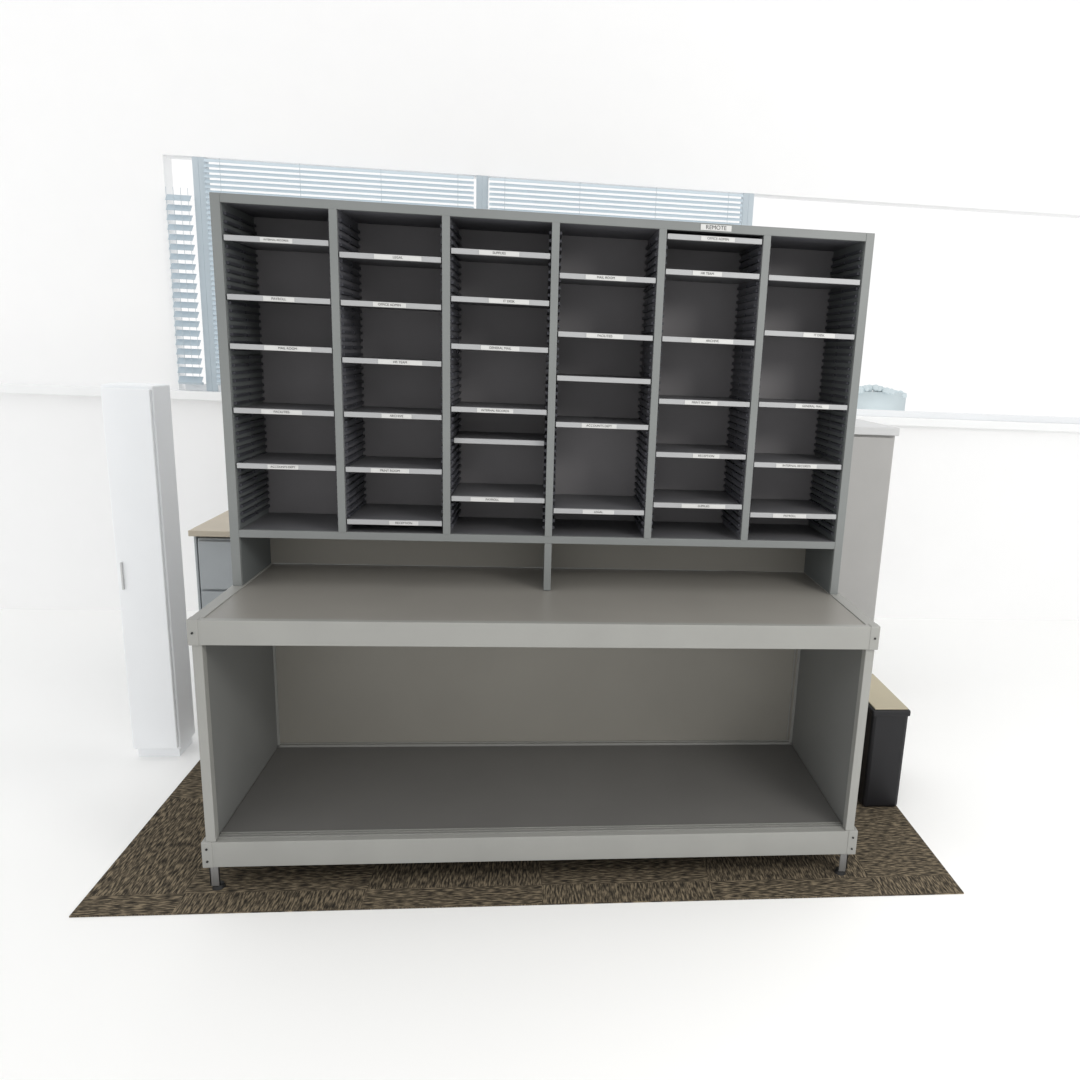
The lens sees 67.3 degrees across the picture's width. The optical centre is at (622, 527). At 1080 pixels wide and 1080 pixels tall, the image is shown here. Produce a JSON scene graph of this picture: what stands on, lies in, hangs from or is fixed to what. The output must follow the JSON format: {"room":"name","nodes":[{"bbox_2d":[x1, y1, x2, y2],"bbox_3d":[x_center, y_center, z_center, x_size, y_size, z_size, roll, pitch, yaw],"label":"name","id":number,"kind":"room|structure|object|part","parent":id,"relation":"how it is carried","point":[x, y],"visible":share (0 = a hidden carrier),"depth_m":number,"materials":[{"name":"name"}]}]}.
{"room":"office mail room","nodes":[
{"label":"office mail room","id":0,"kind":"room"},
{"bbox_2d":[0,0,1079,619],"bbox_3d":[-0.395,-1.445,4.426,8.000,4.004,0.100,1,12,-6],"label":"wall","id":1,"kind":"structure","parent":0,"point":[957,105],"depth_m":4.25,"materials":[{"name":"paint"}]},
{"bbox_2d":[165,186,203,384],"bbox_3d":[-2.282,-1.244,4.200,0.120,0.985,0.030,1,12,-6],"label":"blind","id":2,"kind":"object","parent":1,"relation":"attached to","point":[196,380],"visible":1,"depth_m":4.20,"materials":[{"name":"paint"}]},
{"bbox_3d":[-2.303,-0.770,4.303,0.120,0.013,0.024,1,12,-6],"label":"rail","id":3,"kind":"part","parent":2,"relation":"part of","materials":[{"name":"paint"}]},
{"bbox_2d":[185,384,206,390],"bbox_3d":[-2.300,-0.759,4.367,0.110,0.035,0.060,1,12,-6],"label":"window","id":4,"kind":"structure","parent":1,"relation":"in","point":[193,387],"depth_m":4.34,"materials":[{"name":"glass"}]},
{"bbox_2d":[192,156,212,390],"bbox_3d":[-2.206,-1.316,4.254,0.030,1.180,0.060,1,12,-6],"label":"frame","id":5,"kind":"object","parent":1,"relation":"attached to","point":[195,167],"visible":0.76,"depth_m":4.22,"materials":[{"name":"paint"}]},
{"bbox_2d":[203,158,473,384],"bbox_3d":[-1.473,-1.299,4.267,1.350,1.135,0.028,1,12,-6],"label":"blind","id":6,"kind":"object","parent":1,"relation":"attached to","point":[299,166],"visible":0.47,"depth_m":4.17,"materials":[{"name":"paint"}]},
{"bbox_2d":[198,157,481,390],"bbox_3d":[-1.480,-1.300,4.330,1.430,1.180,0.060,1,12,-6],"label":"frame","id":7,"kind":"object","parent":1,"relation":"attached to","point":[201,162],"visible":0.56,"depth_m":4.24,"materials":[{"name":"paint"}]},
{"bbox_2d":[0,383,1079,431],"bbox_3d":[-0.426,-0.676,4.561,8.000,0.045,0.160,1,12,-6],"label":"trim","id":8,"kind":"structure","parent":1,"relation":"attached to","point":[4,388],"depth_m":4.69,"materials":[{"name":"paint"}]},
{"bbox_2d":[482,176,748,224],"bbox_3d":[-0.053,-1.269,4.478,1.440,1.180,0.060,1,12,-6],"label":"frame","id":9,"kind":"object","parent":1,"relation":"attached to","point":[485,180],"visible":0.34,"depth_m":4.32,"materials":[{"name":"paint"}]},
{"bbox_2d":[489,177,742,224],"bbox_3d":[-0.046,-1.268,4.415,1.360,1.135,0.028,1,12,-6],"label":"blind","id":10,"kind":"object","parent":1,"relation":"attached to","point":[656,189],"visible":0.13,"depth_m":4.31,"materials":[{"name":"paint"}]},
{"bbox_2d":[747,193,753,225],"bbox_3d":[0.678,-1.253,4.554,0.030,1.180,0.060,1,12,-6],"label":"frame","id":11,"kind":"object","parent":1,"relation":"attached to","point":[751,196],"visible":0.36,"depth_m":4.42,"materials":[{"name":"paint"}]},
{"bbox_2d":[856,409,1079,423],"bbox_3d":[2.095,-0.662,4.825,2.870,0.035,0.060,1,12,-6],"label":"window sill","id":12,"kind":"structure","parent":1,"relation":"in","point":[860,412],"depth_m":4.79,"materials":[{"name":"white paint"}]},
{"bbox_2d":[0,609,1079,1079],"bbox_3d":[-0.122,1.339,1.208,8.000,0.056,7.600,1,12,-6],"label":"floor","id":13,"kind":"structure","parent":0,"point":[982,982],"depth_m":2.11,"materials":[{"name":"plastic"}]},
{"bbox_2d":[101,383,194,756],"bbox_3d":[-1.698,0.178,2.898,0.165,1.364,0.153,1,12,-6],"label":"cabinet","id":14,"kind":"object","parent":13,"relation":"on","point":[137,417],"visible":1,"depth_m":2.84,"materials":[{"name":"paint"}]},
{"bbox_3d":[-1.748,0.171,2.817,0.007,0.100,0.008,1,12,-6],"label":"handle","id":15,"kind":"part","parent":14,"relation":"part of","materials":[{"name":"silver metal"}]},
{"bbox_2d":[188,511,229,609],"bbox_3d":[-1.489,0.313,3.788,0.730,0.744,0.680,1,12,-6],"label":"office desk","id":16,"kind":"object","parent":13,"relation":"on","point":[218,526],"visible":0.19,"depth_m":3.41,"materials":[{"name":"beige laminate"}]},
{"bbox_2d":[198,537,232,607],"bbox_3d":[-1.641,0.334,3.745,0.380,0.700,0.585,1,12,-6],"label":"drawer pedestal","id":17,"kind":"object","parent":13,"relation":"on","point":[215,563],"visible":0.13,"depth_m":3.41,"materials":[{"name":"grey metal"}]},
{"bbox_2d":[69,760,963,917],"bbox_3d":[-0.350,0.802,3.514,2.520,0.004,2.523,1,12,-6],"label":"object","id":18,"kind":"structure","parent":13,"relation":"on","point":[161,871],"depth_m":2.39,"materials":[{"name":"carpet"}]},
{"bbox_2d":[186,563,880,890],"bbox_3d":[-0.247,0.594,2.567,1.896,0.808,0.594,1,12,-6],"label":"table","id":19,"kind":"object","parent":18,"relation":"on","point":[347,713],"visible":1,"depth_m":2.55,"materials":[{"name":"laminate"}]},
{"bbox_3d":[-0.233,0.934,2.357,1.844,0.078,0.020,1,12,-6],"label":"rail","id":20,"kind":"part","parent":19,"relation":"part of","materials":[{"name":"grey metal"}]},
{"bbox_2d":[220,744,841,833],"bbox_3d":[-0.260,0.843,2.642,1.826,0.018,0.532,1,12,-6],"label":"shelf","id":21,"kind":"object","parent":19,"relation":"attached to","point":[298,788],"depth_m":2.59,"materials":[{"name":"laminate"}]},
{"bbox_3d":[-0.231,0.214,2.497,1.850,0.028,0.572,1,12,-6],"label":"desktop panel","id":22,"kind":"part","parent":19,"relation":"part of","materials":[{"name":"laminate"}]},
{"bbox_3d":[-0.271,0.474,2.827,1.826,0.623,0.015,1,12,-6],"label":"panel","id":23,"kind":"part","parent":19,"relation":"part of","materials":[{"name":"laminate"}]},
{"bbox_2d":[209,192,874,593],"bbox_3d":[-0.224,-0.372,2.518,1.866,1.105,0.281,1,12,-6],"label":"hutch","id":24,"kind":"object","parent":19,"relation":"on","point":[402,384],"visible":1,"depth_m":2.55,"materials":[{"name":"paint"}]},
{"bbox_3d":[-0.228,0.038,2.472,1.814,0.023,0.012,1,12,-6],"label":"trim","id":25,"kind":"part","parent":24,"relation":"part of","materials":[{"name":"paint"}]},
{"bbox_3d":[-0.187,-0.872,2.276,1.814,0.024,0.012,1,12,-6],"label":"trim","id":26,"kind":"part","parent":24,"relation":"part of","materials":[{"name":"paint"}]},
{"bbox_3d":[-0.234,-0.465,2.635,1.814,0.931,0.012,1,12,-6],"label":"panel","id":27,"kind":"part","parent":24,"relation":"part of","materials":[{"name":"grey metal"}]},
{"bbox_2d":[838,419,899,620],"bbox_3d":[0.846,0.128,3.859,0.640,1.270,0.495,1,12,-6],"label":"storage cabinet","id":28,"kind":"object","parent":18,"relation":"on","point":[873,443],"visible":0.21,"depth_m":3.60,"materials":[{"name":"metal"}]},
{"bbox_3d":[0.872,-0.475,3.731,0.640,0.035,0.490,1,12,-6],"label":"trim","id":29,"kind":"part","parent":28,"relation":"part of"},
{"bbox_2d":[857,674,910,806],"bbox_3d":[0.908,0.778,2.977,0.136,0.378,0.326,1,12,-6],"label":"cabinet","id":30,"kind":"object","parent":18,"relation":"on","point":[887,716],"visible":0.69,"depth_m":2.83,"materials":[{"name":"metal"}]},
{"bbox_3d":[0.916,0.596,2.937,0.120,0.006,0.310,1,12,-6],"label":"tan board lid","id":31,"kind":"part","parent":30,"relation":"part of","materials":[{"name":"beige laminate"}]},
{"label":"outside","id":32,"kind":"structure","parent":0,"visible":0},
{"bbox_2d":[857,384,906,410],"bbox_3d":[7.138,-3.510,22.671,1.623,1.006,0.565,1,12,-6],"label":"container","id":33,"kind":"object","parent":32,"point":[880,398],"visible":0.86,"depth_m":22.46,"materials":[{"name":"plastic"}]}
]}

